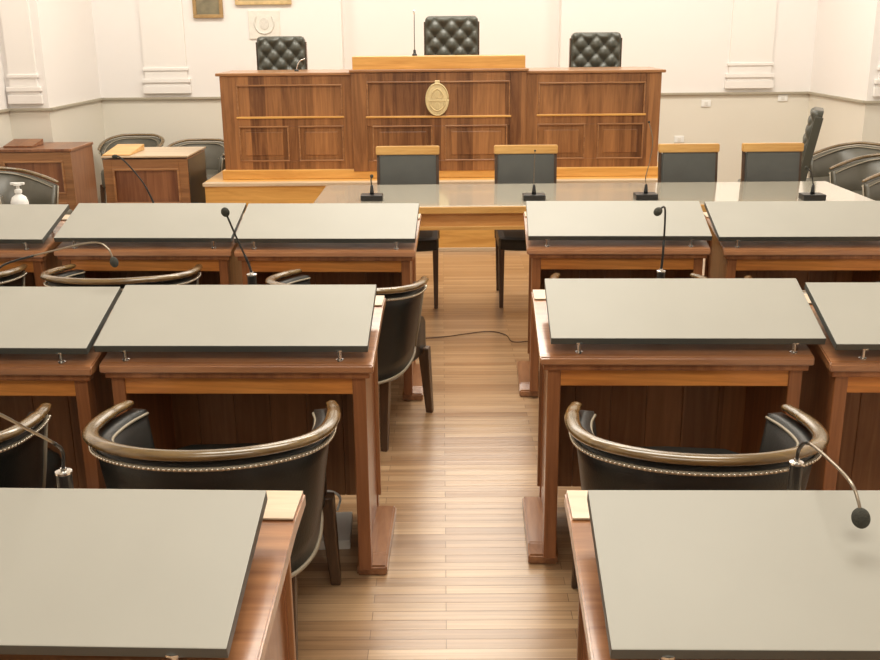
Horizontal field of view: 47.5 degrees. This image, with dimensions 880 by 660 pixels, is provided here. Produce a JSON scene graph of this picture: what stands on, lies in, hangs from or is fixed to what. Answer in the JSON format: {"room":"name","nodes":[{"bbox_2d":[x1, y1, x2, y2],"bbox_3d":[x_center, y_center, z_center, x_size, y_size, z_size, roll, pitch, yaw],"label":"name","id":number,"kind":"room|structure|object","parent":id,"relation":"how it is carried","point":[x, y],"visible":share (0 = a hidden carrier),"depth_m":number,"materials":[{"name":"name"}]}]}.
{"room":"assembly chamber","nodes":[
{"label":"assembly chamber","id":0,"kind":"room"},
{"bbox_2d":[0,0,106,202],"bbox_3d":[-3.866,-1.938,3.602,0.570,5.200,14.400,0,17,0],"label":"wall","id":1,"kind":"structure","parent":0,"point":[62,30],"depth_m":9.43,"materials":[{"name":"paint"}]},
{"bbox_2d":[0,108,10,112],"bbox_3d":[-3.919,-1.245,6.559,0.030,0.024,5.270,0,17,0],"label":"trim","id":2,"kind":"structure","parent":1,"relation":"attached to","point":[7,109],"depth_m":8.98,"materials":[{"name":"beige paint"}]},
{"bbox_2d":[0,0,43,103],"bbox_3d":[-3.773,-3.996,8.493,0.310,4.060,0.048,0,17,0],"label":"trim","id":3,"kind":"structure","parent":1,"relation":"attached to","point":[24,88],"depth_m":8.94,"materials":[{"name":"white paint"}]},
{"bbox_2d":[10,108,51,110],"bbox_3d":[-3.730,-2.006,9.097,0.400,0.024,0.030,0,17,0],"label":"trim","id":4,"kind":"structure","parent":1,"relation":"attached to","point":[11,109],"depth_m":9.08,"materials":[{"name":"beige paint"}]},
{"bbox_2d":[51,98,102,109],"bbox_3d":[-3.544,-2.217,9.796,0.030,0.024,1.470,0,17,0],"label":"trim","id":5,"kind":"structure","parent":1,"relation":"attached to","point":[97,99],"depth_m":9.71,"materials":[{"name":"beige paint"}]},
{"bbox_2d":[91,0,818,181],"bbox_3d":[0.144,-3.967,10.268,7.430,5.200,0.450,0,17,0],"label":"wall","id":6,"kind":"structure","parent":0,"point":[689,39],"depth_m":10.41,"materials":[{"name":"paint"}]},
{"bbox_2d":[103,97,220,99],"bbox_3d":[-2.273,-2.433,10.481,2.530,0.024,0.030,0,17,0],"label":"trim","id":7,"kind":"structure","parent":6,"relation":"attached to","point":[123,98],"depth_m":10.47,"materials":[{"name":"beige paint"}]},
{"bbox_2d":[138,0,191,93],"bbox_3d":[-2.866,-4.419,9.879,0.500,4.060,0.048,0,17,0],"label":"pilaster","id":8,"kind":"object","parent":6,"relation":"attached to","point":[165,68],"depth_m":10.32,"materials":[{"name":"white paint"}]},
{"bbox_2d":[192,0,223,17],"bbox_3d":[-2.374,-3.423,10.181,0.305,0.470,0.033,0,17,0],"label":"framed picture","id":9,"kind":"object","parent":6,"relation":"attached to","point":[201,8],"visible":1,"depth_m":10.22,"materials":[{"name":"gold"}]},
{"bbox_2d":[235,0,291,4],"bbox_3d":[-1.806,-3.554,10.141,0.575,0.485,0.033,0,17,0],"label":"framed picture","id":10,"kind":"object","parent":6,"relation":"attached to","point":[237,2],"visible":1,"depth_m":10.19},
{"bbox_2d":[248,10,280,38],"bbox_3d":[-1.804,-3.136,10.271,0.320,0.280,0.024,0,17,0],"label":"wall plaque","id":11,"kind":"object","parent":6,"relation":"attached to","point":[261,22],"visible":0.95,"depth_m":10.26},
{"bbox_2d":[674,136,683,142],"bbox_3d":[2.536,-2.022,10.602,0.100,0.070,0.016,0,17,0],"label":"wall socket","id":12,"kind":"object","parent":6,"relation":"attached to","point":[677,139],"visible":1,"depth_m":10.60,"materials":[{"name":"white plastic"}]},
{"bbox_2d":[701,100,710,106],"bbox_3d":[2.793,-2.379,10.495,0.100,0.070,0.016,0,17,0],"label":"wall socket","id":13,"kind":"object","parent":6,"relation":"attached to","point":[704,103],"visible":1,"depth_m":10.49,"materials":[{"name":"white plastic"}]},
{"bbox_2d":[661,92,807,94],"bbox_3d":[2.552,-2.471,10.462,2.600,0.024,0.030,0,17,0],"label":"trim","id":14,"kind":"structure","parent":6,"relation":"attached to","point":[694,93],"depth_m":10.45,"materials":[{"name":"beige paint"}]},
{"bbox_2d":[724,0,776,88],"bbox_3d":[3.204,-4.466,9.855,0.500,4.060,0.048,0,17,0],"label":"trim","id":15,"kind":"structure","parent":6,"relation":"attached to","point":[750,63],"depth_m":10.31,"materials":[{"name":"white paint"}]},
{"bbox_2d":[778,94,787,100],"bbox_3d":[3.592,-2.433,10.478,0.100,0.070,0.016,0,17,0],"label":"wall socket","id":16,"kind":"object","parent":6,"relation":"attached to","point":[781,97],"visible":1,"depth_m":10.47,"materials":[{"name":"white plastic"}]},
{"bbox_2d":[297,251,704,659],"bbox_3d":[0.296,0.569,4.345,8.850,0.100,14.400,0,17,0],"label":"floor","id":17,"kind":"structure","parent":0,"point":[460,582],"depth_m":3.71,"materials":[{"name":"brown wood"}]},
{"bbox_2d":[0,264,27,286],"bbox_3d":[-2.262,0.045,4.692,0.690,0.749,0.722,0,17,0],"label":"armchair","id":18,"kind":"object","parent":17,"relation":"on","point":[14,277],"visible":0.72,"depth_m":4.56,"materials":[{"name":"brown wood"}]},
{"bbox_2d":[0,403,61,487],"bbox_3d":[-1.460,0.568,2.920,0.690,0.749,0.722,0,17,2],"label":"armchair","id":19,"kind":"object","parent":17,"relation":"on","point":[26,461],"visible":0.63,"depth_m":2.81,"materials":[{"name":"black leather"}]},
{"bbox_2d":[0,204,69,286],"bbox_3d":[-2.277,-0.161,5.066,0.852,0.929,0.519,0,17,3],"label":"writing desk","id":20,"kind":"object","parent":17,"relation":"on","point":[25,229],"visible":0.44,"depth_m":4.81,"materials":[{"name":"brown wood"}]},
{"bbox_2d":[10,182,28,203],"bbox_3d":[-2.150,-0.667,5.112,0.086,0.175,0.086,0,17,0],"label":"pump bottle","id":21,"kind":"object","parent":20,"relation":"on","point":[18,198],"visible":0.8,"depth_m":5.08,"materials":[{"name":"white plastic"}]},
{"bbox_2d":[0,166,72,214],"bbox_3d":[-3.147,-0.796,7.474,0.722,0.782,0.690,6,18,21],"label":"armchair","id":22,"kind":"object","parent":17,"relation":"on","point":[37,190],"visible":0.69,"depth_m":7.65,"materials":[{"name":"black leather"}]},
{"bbox_2d":[0,142,97,210],"bbox_3d":[-3.505,-1.251,8.972,0.680,0.800,0.582,0,17,0],"label":"desk","id":23,"kind":"object","parent":17,"relation":"on","point":[71,164],"visible":0.48,"depth_m":8.67,"materials":[{"name":"brown wood"}]},
{"bbox_2d":[3,139,43,147],"bbox_3d":[-3.678,-1.650,8.828,0.260,0.050,0.250,0,17,0],"label":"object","id":24,"kind":"object","parent":23,"relation":"on","point":[15,142],"visible":1,"depth_m":8.82,"materials":[{"name":"brown wood"}]},
{"bbox_2d":[0,287,121,488],"bbox_3d":[-1.491,0.323,3.423,0.861,0.929,0.519,0,17,2],"label":"writing desk","id":25,"kind":"object","parent":17,"relation":"on","point":[48,335],"visible":0.5,"depth_m":3.20,"materials":[{"name":"brown wood"}]},
{"bbox_2d":[0,242,118,268],"bbox_3d":[-1.307,-0.190,3.388,0.496,0.234,0.042,3,17,12],"label":"gooseneck microphone","id":26,"kind":"object","parent":25,"relation":"on","point":[114,262],"visible":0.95,"depth_m":3.35,"materials":[{"name":"black plastic"}]},
{"bbox_2d":[40,264,202,291],"bbox_3d":[-1.433,0.045,4.668,0.690,0.749,0.722,0,17,2],"label":"armchair","id":27,"kind":"object","parent":17,"relation":"on","point":[73,278],"visible":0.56,"depth_m":4.31,"materials":[{"name":"brown wood"}]},
{"bbox_2d":[97,133,164,202],"bbox_3d":[-3.093,-1.567,10.089,0.642,0.758,0.671,0,17,0],"label":"armchair","id":28,"kind":"object","parent":17,"relation":"on","point":[104,146],"visible":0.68,"depth_m":10.19,"materials":[{"name":"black leather"}]},
{"bbox_2d":[54,203,246,284],"bbox_3d":[-1.393,-0.165,5.054,0.855,0.929,0.519,0,17,3],"label":"writing desk","id":29,"kind":"object","parent":17,"relation":"on","point":[146,239],"visible":0.48,"depth_m":4.78,"materials":[{"name":"brown wood"}]},
{"bbox_2d":[112,154,153,202],"bbox_3d":[-1.519,-0.716,4.989,0.197,0.327,0.030,-9,18,-25],"label":"gooseneck microphone","id":30,"kind":"object","parent":29,"relation":"on","point":[114,156],"visible":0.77,"depth_m":4.97,"materials":[{"name":"black plastic"}]},
{"bbox_2d":[106,271,218,271],"bbox_3d":[-1.390,-0.331,5.111,0.752,0.015,0.225,0,17,3],"label":"shelf","id":31,"kind":"object","parent":29,"relation":"attached to","point":[106,271],"depth_m":5.01,"materials":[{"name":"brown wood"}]},
{"bbox_2d":[0,488,305,659],"bbox_3d":[-0.715,0.766,1.920,0.911,0.929,0.519,0,17,2],"label":"writing desk","id":32,"kind":"object","parent":17,"relation":"on","point":[86,574],"visible":1,"depth_m":1.72,"materials":[{"name":"brown wood"}]},
{"bbox_2d":[0,413,73,488],"bbox_3d":[-0.775,0.232,1.800,0.034,0.326,0.355,3,17,10],"label":"gooseneck microphone","id":33,"kind":"object","parent":32,"relation":"on","point":[64,478],"visible":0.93,"depth_m":1.97,"materials":[{"name":"black plastic"}]},
{"bbox_2d":[101,144,206,202],"bbox_3d":[-2.376,-1.134,8.463,0.700,0.850,0.662,0,17,0],"label":"desk","id":34,"kind":"object","parent":17,"relation":"on","point":[170,174],"visible":0.56,"depth_m":8.13,"materials":[{"name":"brown wood"}]},
{"bbox_2d":[166,138,225,179],"bbox_3d":[-2.304,-1.415,9.559,0.642,0.758,0.671,0,17,0],"label":"armchair","id":35,"kind":"object","parent":17,"relation":"on","point":[214,151],"visible":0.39,"depth_m":9.71,"materials":[{"name":"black leather"}]},
{"bbox_2d":[82,400,341,659],"bbox_3d":[-0.620,0.562,2.914,0.690,0.749,0.722,0,17,1],"label":"armchair","id":36,"kind":"object","parent":17,"relation":"on","point":[128,457],"visible":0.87,"depth_m":2.61,"materials":[{"name":"black leather"}]},
{"bbox_2d":[94,285,395,574],"bbox_3d":[-0.618,0.318,3.417,0.887,0.929,0.519,0,17,2],"label":"writing desk","id":37,"kind":"object","parent":17,"relation":"on","point":[208,364],"visible":0.88,"depth_m":3.21,"materials":[{"name":"brown wood"}]},
{"bbox_2d":[221,207,256,284],"bbox_3d":[-0.680,-0.254,3.389,0.036,0.345,0.141,10,20,32],"label":"gooseneck microphone","id":38,"kind":"object","parent":37,"relation":"on","point":[251,277],"visible":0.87,"depth_m":3.42,"materials":[{"name":"black plastic"}]},
{"bbox_2d":[234,203,423,399],"bbox_3d":[-0.516,-0.157,5.002,0.874,0.929,0.519,0,17,3],"label":"writing desk","id":39,"kind":"object","parent":17,"relation":"on","point":[331,243],"visible":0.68,"depth_m":4.74,"materials":[{"name":"brown wood"}]},
{"bbox_2d":[261,272,401,272],"bbox_3d":[-0.524,-0.324,5.059,0.752,0.015,0.225,0,17,3],"label":"shelf","id":40,"kind":"object","parent":39,"relation":"attached to","point":[261,272],"depth_m":4.95,"materials":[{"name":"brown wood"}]},
{"bbox_2d":[327,490,341,510],"bbox_3d":[-0.427,0.631,3.702,0.111,0.154,0.173,-5,17,-16],"label":"cable","id":41,"kind":"object","parent":17,"relation":"on","point":[336,493],"visible":0.36,"depth_m":3.66,"materials":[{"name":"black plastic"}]},
{"bbox_2d":[318,512,352,549],"bbox_3d":[-0.410,0.724,3.611,0.180,0.035,0.220,-1,17,-3],"label":"box","id":42,"kind":"object","parent":17,"relation":"on","point":[344,519],"visible":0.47,"depth_m":3.57,"materials":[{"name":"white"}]},
{"bbox_2d":[265,269,433,451],"bbox_3d":[-0.388,0.095,4.468,0.690,0.749,0.722,4,17,15],"label":"armchair","id":43,"kind":"object","parent":17,"relation":"on","point":[402,338],"visible":0.45,"depth_m":4.27,"materials":[{"name":"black leather"}]},
{"bbox_2d":[376,146,439,307],"bbox_3d":[-0.214,-0.689,6.648,0.428,1.000,0.551,0,17,0],"label":"chair","id":44,"kind":"object","parent":17,"relation":"on","point":[396,165],"visible":0.6,"depth_m":6.74,"materials":[{"name":"black leather"}]},
{"bbox_2d":[203,161,657,251],"bbox_3d":[0.042,-1.300,9.420,3.920,0.578,2.645,0,17,0],"label":"dais","id":45,"kind":"object","parent":17,"relation":"on","point":[217,190],"visible":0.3,"depth_m":8.13,"materials":[{"name":"brown wood"}]},
{"bbox_2d":[256,36,307,69],"bbox_3d":[-1.460,-2.098,9.150,0.530,1.130,0.530,0,17,0],"label":"tufted chair","id":46,"kind":"object","parent":45,"relation":"on","point":[272,52],"visible":0.48,"depth_m":9.20,"materials":[{"name":"grey leather"}]},
{"bbox_2d":[215,54,665,179],"bbox_3d":[0.006,-1.818,8.448,3.635,0.972,0.745,0,17,0],"label":"bench","id":47,"kind":"object","parent":45,"relation":"on","point":[322,123],"visible":0.92,"depth_m":8.15,"materials":[{"name":"brown wood"}]},
{"bbox_2d":[412,10,416,55],"bbox_3d":[-0.209,-2.411,8.120,0.044,0.356,0.043,0,17,0],"label":"microphone","id":48,"kind":"object","parent":47,"relation":"on","point":[414,50],"visible":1,"depth_m":8.13,"materials":[{"name":"black plastic"}]},
{"bbox_2d":[424,16,478,54],"bbox_3d":[0.111,-2.189,9.120,0.575,1.295,0.530,0,17,0],"label":"tufted chair","id":49,"kind":"object","parent":45,"relation":"on","point":[443,35],"visible":0.48,"depth_m":9.15,"materials":[{"name":"grey leather"}]},
{"bbox_2d":[569,32,621,66],"bbox_3d":[1.439,-2.125,9.137,0.545,1.140,0.530,0,17,0],"label":"tufted chair","id":50,"kind":"object","parent":45,"relation":"on","point":[586,49],"visible":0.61,"depth_m":9.19,"materials":[{"name":"grey leather"}]},
{"bbox_2d":[426,331,527,341],"bbox_3d":[0.219,0.040,5.920,1.111,0.006,0.225,0,17,0],"label":"cable","id":51,"kind":"object","parent":17,"relation":"on","point":[480,331],"visible":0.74,"depth_m":5.95,"materials":[{"name":"black rubber"}]},
{"bbox_2d":[494,145,557,307],"bbox_3d":[0.583,-0.696,6.645,0.428,1.000,0.551,0,17,0],"label":"chair","id":52,"kind":"object","parent":17,"relation":"on","point":[514,164],"visible":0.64,"depth_m":6.74,"materials":[{"name":"black leather"}]},
{"bbox_2d":[314,181,874,229],"bbox_3d":[0.901,-0.478,6.310,3.312,0.770,0.872,0,17,0],"label":"table","id":53,"kind":"object","parent":17,"relation":"on","point":[441,206],"visible":0.27,"depth_m":6.13,"materials":[{"name":"beige"}]},
{"bbox_2d":[360,174,382,200],"bbox_3d":[-0.410,-0.859,6.006,0.132,0.156,0.100,0,17,0],"label":"table microphone","id":54,"kind":"object","parent":53,"relation":"on","point":[371,196],"visible":1,"depth_m":5.98,"materials":[{"name":"black plastic"}]},
{"bbox_2d":[522,150,545,200],"bbox_3d":[0.560,-0.922,5.944,0.132,0.296,0.100,0,17,0],"label":"table microphone","id":55,"kind":"object","parent":53,"relation":"on","point":[533,196],"visible":1,"depth_m":5.94,"materials":[{"name":"black plastic"}]},
{"bbox_2d":[633,121,657,199],"bbox_3d":[1.225,-1.004,5.905,0.132,0.463,0.107,0,17,0],"label":"table microphone","id":56,"kind":"object","parent":53,"relation":"on","point":[645,195],"visible":1,"depth_m":5.92,"materials":[{"name":"black plastic"}]},
{"bbox_2d":[798,166,825,200],"bbox_3d":[2.193,-0.867,5.875,0.135,0.201,0.100,0,17,0],"label":"table microphone","id":57,"kind":"object","parent":53,"relation":"on","point":[812,195],"visible":1,"depth_m":5.86,"materials":[{"name":"black plastic"}]},
{"bbox_2d":[517,201,711,396],"bbox_3d":[0.838,-0.169,5.000,0.878,0.929,0.519,0,17,3],"label":"writing desk","id":58,"kind":"object","parent":17,"relation":"on","point":[570,239],"visible":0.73,"depth_m":4.74,"materials":[{"name":"brown wood"}]},
{"bbox_2d":[541,269,637,269],"bbox_3d":[0.851,-0.335,5.056,0.752,0.015,0.225,0,17,3],"label":"shelf","id":59,"kind":"object","parent":58,"relation":"attached to","point":[541,269],"depth_m":4.95,"materials":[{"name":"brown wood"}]},
{"bbox_2d":[549,273,707,278],"bbox_3d":[0.818,0.102,4.410,0.690,0.749,0.722,0,17,2],"label":"armchair","id":60,"kind":"object","parent":17,"relation":"on","point":[555,275],"visible":0.04,"depth_m":4.37,"materials":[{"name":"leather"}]},
{"bbox_2d":[522,278,825,563],"bbox_3d":[0.755,0.294,3.453,0.905,0.929,0.519,0,17,2],"label":"writing desk","id":61,"kind":"object","parent":17,"relation":"on","point":[671,362],"visible":0.8,"depth_m":3.27,"materials":[{"name":"brown wood"}]},
{"bbox_2d":[653,206,665,277],"bbox_3d":[0.756,-0.270,3.447,0.032,0.318,0.088,10,20,32],"label":"gooseneck microphone","id":62,"kind":"object","parent":61,"relation":"on","point":[657,211],"visible":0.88,"depth_m":3.46,"materials":[{"name":"black plastic"}]},
{"bbox_2d":[658,143,719,181],"bbox_3d":[1.681,-0.704,6.640,0.407,1.000,0.551,0,17,0],"label":"chair","id":63,"kind":"object","parent":17,"relation":"on","point":[678,162],"visible":0.3,"depth_m":6.74,"materials":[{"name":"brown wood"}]},
{"bbox_2d":[564,401,829,588],"bbox_3d":[0.692,0.566,2.861,0.690,0.749,0.722,0,17,3],"label":"armchair","id":64,"kind":"object","parent":17,"relation":"on","point":[604,464],"visible":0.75,"depth_m":2.51,"materials":[{"name":"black leather"}]},
{"bbox_2d":[564,490,879,659],"bbox_3d":[0.677,0.764,1.885,0.895,0.929,0.519,0,17,1],"label":"writing desk","id":65,"kind":"object","parent":17,"relation":"on","point":[661,574],"visible":1,"depth_m":1.68,"materials":[{"name":"brown wood"}]},
{"bbox_2d":[787,441,870,528],"bbox_3d":[0.709,0.300,1.837,0.031,0.149,0.302,-1,17,-3],"label":"gooseneck microphone","id":66,"kind":"object","parent":65,"relation":"on","point":[860,517],"visible":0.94,"depth_m":1.83,"materials":[{"name":"black plastic"}]},
{"bbox_2d":[741,142,803,181],"bbox_3d":[2.246,-0.709,6.638,0.407,1.000,0.551,0,17,0],"label":"chair","id":67,"kind":"object","parent":17,"relation":"on","point":[761,162],"visible":0.36,"depth_m":6.74,"materials":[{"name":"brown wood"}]},
{"bbox_2d":[744,275,806,293],"bbox_3d":[1.646,0.117,4.333,0.690,0.749,0.722,0,17,2],"label":"armchair","id":68,"kind":"object","parent":17,"relation":"on","point":[746,276],"visible":0.02,"depth_m":4.31,"materials":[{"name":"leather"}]},
{"bbox_2d":[737,107,823,181],"bbox_3d":[2.811,-1.288,8.356,0.636,1.116,0.444,5,18,18],"label":"tufted chair","id":69,"kind":"object","parent":17,"relation":"on","point":[812,130],"visible":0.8,"depth_m":8.01,"materials":[{"name":"grey leather"}]},
{"bbox_2d":[703,201,879,289],"bbox_3d":[1.738,-0.161,4.947,0.876,0.929,0.519,0,17,2],"label":"writing desk","id":70,"kind":"object","parent":17,"relation":"on","point":[805,241],"visible":0.57,"depth_m":4.69,"materials":[{"name":"brown wood"}]},
{"bbox_2d":[770,270,871,270],"bbox_3d":[1.752,-0.328,5.003,0.752,0.015,0.225,0,17,2],"label":"shelf","id":71,"kind":"object","parent":70,"relation":"attached to","point":[770,270],"depth_m":4.89,"materials":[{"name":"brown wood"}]},
{"bbox_2d":[799,282,879,489],"bbox_3d":[1.635,0.312,3.367,0.865,0.929,0.519,0,17,2],"label":"writing desk","id":72,"kind":"object","parent":17,"relation":"on","point":[841,389],"visible":0.59,"depth_m":3.23,"materials":[{"name":"brown wood"}]},
{"bbox_2d":[806,141,879,182],"bbox_3d":[3.475,-1.203,8.636,0.722,0.782,0.690,-7,18,-21],"label":"armchair","id":73,"kind":"object","parent":17,"relation":"on","point":[820,164],"visible":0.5,"depth_m":8.80,"materials":[{"name":"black leather"}]},
{"bbox_2d":[829,153,879,195],"bbox_3d":[3.353,-0.962,7.832,0.722,0.782,0.690,-7,18,-21],"label":"armchair","id":74,"kind":"object","parent":17,"relation":"on","point":[850,176],"visible":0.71,"depth_m":8.02,"materials":[{"name":"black leather"}]},
{"bbox_2d":[861,172,879,200],"bbox_3d":[3.332,-0.761,7.161,0.722,0.782,0.690,-7,18,-21],"label":"armchair","id":75,"kind":"object","parent":17,"relation":"on","point":[871,189],"visible":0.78,"depth_m":7.30,"materials":[{"name":"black leather"}]},
{"bbox_2d":[807,0,879,177],"bbox_3d":[4.274,-2.001,3.570,0.850,5.200,14.400,0,17,0],"label":"wall","id":76,"kind":"structure","parent":0,"point":[846,55],"depth_m":9.50,"materials":[{"name":"paint"}]},
{"bbox_2d":[808,91,863,103],"bbox_3d":[3.856,-2.275,9.767,0.030,0.024,1.470,0,17,0],"label":"trim","id":77,"kind":"structure","parent":76,"relation":"attached to","point":[809,92],"depth_m":9.69,"materials":[{"name":"beige paint"}]},
{"bbox_2d":[863,101,879,103],"bbox_3d":[4.180,-2.068,9.066,0.680,0.024,0.030,0,17,0],"label":"trim","id":78,"kind":"structure","parent":76,"relation":"attached to","point":[864,102],"depth_m":9.05,"materials":[{"name":"beige paint"}]},
{"bbox_2d":[873,61,879,96],"bbox_3d":[4.152,-4.058,8.462,0.500,4.060,0.048,0,17,0],"label":"trim","id":79,"kind":"structure","parent":76,"relation":"attached to","point":[876,90],"depth_m":9.01,"materials":[{"name":"white paint"}]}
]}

